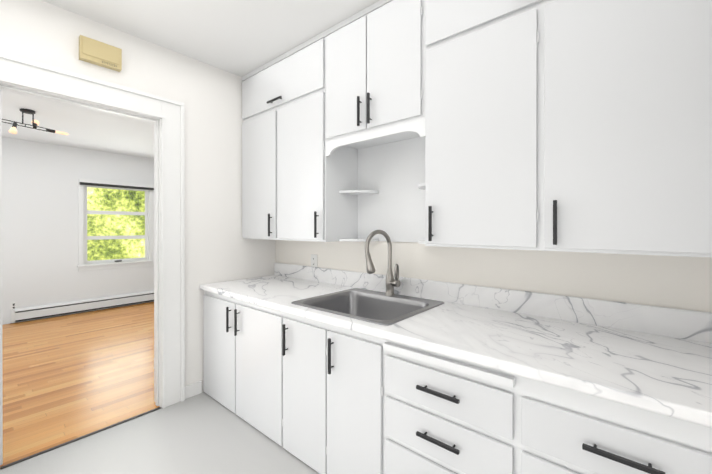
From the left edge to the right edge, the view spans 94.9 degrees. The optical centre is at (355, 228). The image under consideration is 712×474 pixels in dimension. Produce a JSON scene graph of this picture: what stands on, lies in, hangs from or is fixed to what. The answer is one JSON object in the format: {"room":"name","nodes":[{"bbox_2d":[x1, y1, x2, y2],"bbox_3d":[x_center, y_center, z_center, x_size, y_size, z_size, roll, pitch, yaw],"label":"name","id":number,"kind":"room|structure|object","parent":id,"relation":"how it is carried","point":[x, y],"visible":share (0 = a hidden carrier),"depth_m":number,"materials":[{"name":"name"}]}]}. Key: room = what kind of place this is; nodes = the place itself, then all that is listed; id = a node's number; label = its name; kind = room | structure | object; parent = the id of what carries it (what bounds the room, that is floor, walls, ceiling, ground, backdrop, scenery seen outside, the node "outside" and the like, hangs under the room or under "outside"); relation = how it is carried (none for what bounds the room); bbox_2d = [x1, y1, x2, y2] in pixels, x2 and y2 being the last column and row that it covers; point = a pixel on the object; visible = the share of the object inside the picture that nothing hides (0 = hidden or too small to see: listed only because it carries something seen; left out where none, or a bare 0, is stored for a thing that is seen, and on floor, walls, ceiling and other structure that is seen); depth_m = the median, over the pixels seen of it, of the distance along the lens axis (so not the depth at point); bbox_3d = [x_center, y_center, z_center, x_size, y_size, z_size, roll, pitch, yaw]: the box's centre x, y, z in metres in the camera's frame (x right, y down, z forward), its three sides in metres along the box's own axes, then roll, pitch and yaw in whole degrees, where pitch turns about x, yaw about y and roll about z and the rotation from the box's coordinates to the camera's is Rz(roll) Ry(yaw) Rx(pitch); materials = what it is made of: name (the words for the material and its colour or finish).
{"room":"kitchen","nodes":[
{"label":"kitchen","id":0,"kind":"room"},
{"bbox_2d":[2,137,153,324],"bbox_3d":[-4.546,0.033,5.235,0.130,2.650,5.330,0,0,40],"label":"wall","id":1,"kind":"structure","parent":0,"point":[39,223],"depth_m":5.00,"materials":[{"name":"white paint"}]},
{"bbox_2d":[10,302,16,310],"bbox_3d":[-4.917,1.117,4.694,0.008,0.115,0.070,0,0,40],"label":"outlet","id":2,"kind":"object","parent":1,"relation":"attached to","point":[13,305],"visible":0.81,"depth_m":4.69,"materials":[{"name":"white plastic"}]},
{"bbox_2d":[11,290,153,322],"bbox_3d":[-3.871,1.241,5.872,0.073,0.190,3.210,0,0,40],"label":"baseboard heater","id":3,"kind":"object","parent":1,"relation":"attached to","point":[38,311],"visible":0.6,"depth_m":5.19,"materials":[{"name":"white metal"}]},
{"bbox_2d":[77,178,153,270],"bbox_3d":[-4.133,-0.058,5.678,0.185,1.490,1.120,0,0,40],"label":"living room window","id":4,"kind":"structure","parent":1,"relation":"in","point":[84,264],"depth_m":5.62,"materials":[{"name":"white paint"}]},
{"bbox_2d":[2,90,153,158],"bbox_3d":[-3.095,-1.379,3.912,4.050,0.180,5.460,0,0,40],"label":"ceiling","id":5,"kind":"structure","parent":0,"point":[86,128],"depth_m":4.17,"materials":[{"name":"white paint"}]},
{"bbox_2d":[2,108,68,134],"bbox_3d":[-3.537,-1.143,3.623,0.200,0.289,0.560,0,0,40],"label":"ceiling light","id":6,"kind":"object","parent":5,"relation":"attached to","point":[13,129],"visible":0.98,"depth_m":3.55,"materials":[{"name":"black"}]},
{"bbox_2d":[0,0,275,391],"bbox_3d":[-1.504,-0.010,2.561,0.130,2.750,5.200,0,0,40],"label":"wall","id":7,"kind":"structure","parent":0,"point":[218,248],"depth_m":2.67,"materials":[{"name":"white paint"}]},
{"bbox_2d":[0,52,184,464],"bbox_3d":[-1.798,0.188,2.205,0.184,2.356,1.151,0,0,40],"label":"door frame","id":8,"kind":"structure","parent":7,"relation":"attached to","point":[165,116],"depth_m":2.49,"materials":[{"name":"white paint"}]},
{"bbox_2d":[79,35,121,71],"bbox_3d":[-1.704,-1.165,2.183,0.049,0.145,0.222,0,0,40],"label":"door chime","id":9,"kind":"object","parent":7,"relation":"attached to","point":[98,53],"visible":1,"depth_m":2.16,"materials":[{"name":"beige plastic"}]},
{"bbox_2d":[185,381,201,398],"bbox_3d":[-2.262,1.317,1.673,0.158,0.100,2.860,0,0,40],"label":"baseboard","id":10,"kind":"structure","parent":7,"relation":"attached to","point":[193,389],"depth_m":2.66,"materials":[{"name":"white paint"}]},
{"bbox_2d":[0,301,319,473],"bbox_3d":[-1.294,1.395,2.386,8.780,0.060,5.200,0,0,40],"label":"floor","id":11,"kind":"structure","parent":0,"point":[67,378],"depth_m":2.41,"materials":[{"name":"brown wood"}]},
{"bbox_2d":[0,407,160,468],"bbox_3d":[-1.753,1.363,2.171,0.024,0.006,0.824,0,0,40],"label":"threshold strip","id":12,"kind":"object","parent":11,"relation":"on","point":[60,445],"visible":1,"depth_m":2.10,"materials":[{"name":"grey"}]},
{"bbox_2d":[203,291,282,445],"bbox_3d":[-0.630,0.935,2.647,1.088,0.860,0.730,0,0,40],"label":"base cabinet","id":13,"kind":"object","parent":11,"relation":"on","point":[243,341],"depth_m":2.29,"materials":[{"name":"white paint"}]},
{"bbox_2d":[199,262,711,427],"bbox_3d":[0.303,0.425,1.837,3.558,0.163,0.758,0,0,40],"label":"countertop","id":14,"kind":"structure","parent":13,"relation":"on","point":[656,359],"depth_m":1.43,"materials":[{"name":"stone"}]},
{"bbox_2d":[291,288,443,325],"bbox_3d":[0.073,0.559,2.042,0.745,0.200,0.643,0,0,40],"label":"sink","id":15,"kind":"object","parent":14,"relation":"in","point":[377,307],"visible":0.58,"depth_m":2.21,"materials":[{"name":"silver metal"}]},
{"bbox_2d":[365,230,400,295],"bbox_3d":[0.181,0.234,2.176,0.140,0.452,0.262,0,0,40],"label":"faucet","id":16,"kind":"object","parent":14,"relation":"on","point":[391,282],"visible":1,"depth_m":2.20,"materials":[{"name":"silver metal"}]},
{"bbox_2d":[283,312,326,473],"bbox_3d":[-0.078,0.936,2.177,0.398,0.860,0.730,0,0,40],"label":"base cabinet","id":17,"kind":"object","parent":11,"relation":"on","point":[321,397],"depth_m":1.88,"materials":[{"name":"white paint"}]},
{"bbox_2d":[327,324,386,473],"bbox_3d":[0.221,0.937,1.923,0.386,0.860,0.730,0,0,40],"label":"base cabinet","id":18,"kind":"object","parent":11,"relation":"on","point":[356,361],"depth_m":1.64,"materials":[{"name":"white paint"}]},
{"bbox_2d":[383,340,522,473],"bbox_3d":[0.582,0.938,1.616,0.598,0.860,0.730,0,0,40],"label":"base cabinet","id":19,"kind":"object","parent":11,"relation":"on","point":[442,414],"depth_m":1.32,"materials":[{"name":"white paint"}]},
{"bbox_2d":[523,377,711,473],"bbox_3d":[1.020,0.939,1.243,0.590,0.860,0.730,0,0,40],"label":"base cabinet","id":20,"kind":"object","parent":11,"relation":"on","point":[566,431],"depth_m":1.00,"materials":[{"name":"white paint"}]},
{"bbox_2d":[42,0,378,76],"bbox_3d":[-0.221,-1.420,0.415,4.860,0.080,3.860,0,0,40],"label":"ceiling","id":21,"kind":"structure","parent":0,"point":[241,38],"depth_m":2.20,"materials":[{"name":"white paint"}]},
{"bbox_2d":[276,240,711,312],"bbox_3d":[1.037,-0.008,1.796,4.730,2.750,0.130,0,0,40],"label":"wall","id":22,"kind":"structure","parent":0,"point":[680,282],"depth_m":1.75,"materials":[{"name":"white paint"}]},
{"bbox_2d":[242,33,361,241],"bbox_3d":[-0.516,-0.645,2.781,1.083,1.478,0.377,0,0,40],"label":"upper cabinet","id":23,"kind":"object","parent":22,"relation":"attached to","point":[297,186],"depth_m":2.52,"materials":[{"name":"white paint"}]},
{"bbox_2d":[311,254,316,266],"bbox_3d":[-0.374,0.294,2.906,0.080,0.124,0.009,0,0,40],"label":"electrical outlet","id":24,"kind":"object","parent":22,"relation":"attached to","point":[313,260],"visible":0.92,"depth_m":2.90,"materials":[{"name":"white plastic"}]},
{"bbox_2d":[322,0,425,151],"bbox_3d":[0.194,-1.001,2.176,0.780,0.763,0.377,0,0,40],"label":"upper cabinet","id":25,"kind":"object","parent":22,"relation":"attached to","point":[374,59],"depth_m":2.01,"materials":[{"name":"white paint"}]},
{"bbox_2d":[418,0,711,257],"bbox_3d":[0.923,-0.642,1.557,1.135,1.478,0.377,0,0,40],"label":"upper cabinet","id":26,"kind":"object","parent":22,"relation":"attached to","point":[565,125],"depth_m":1.35,"materials":[{"name":"white paint"}]},
{"label":"outside","id":27,"kind":"structure","parent":0,"visible":0},
{"bbox_2d":[87,187,144,260],"bbox_3d":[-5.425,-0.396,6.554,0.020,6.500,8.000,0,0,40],"label":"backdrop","id":28,"kind":"structure","parent":27,"point":[127,200],"depth_m":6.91,"materials":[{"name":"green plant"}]}
]}

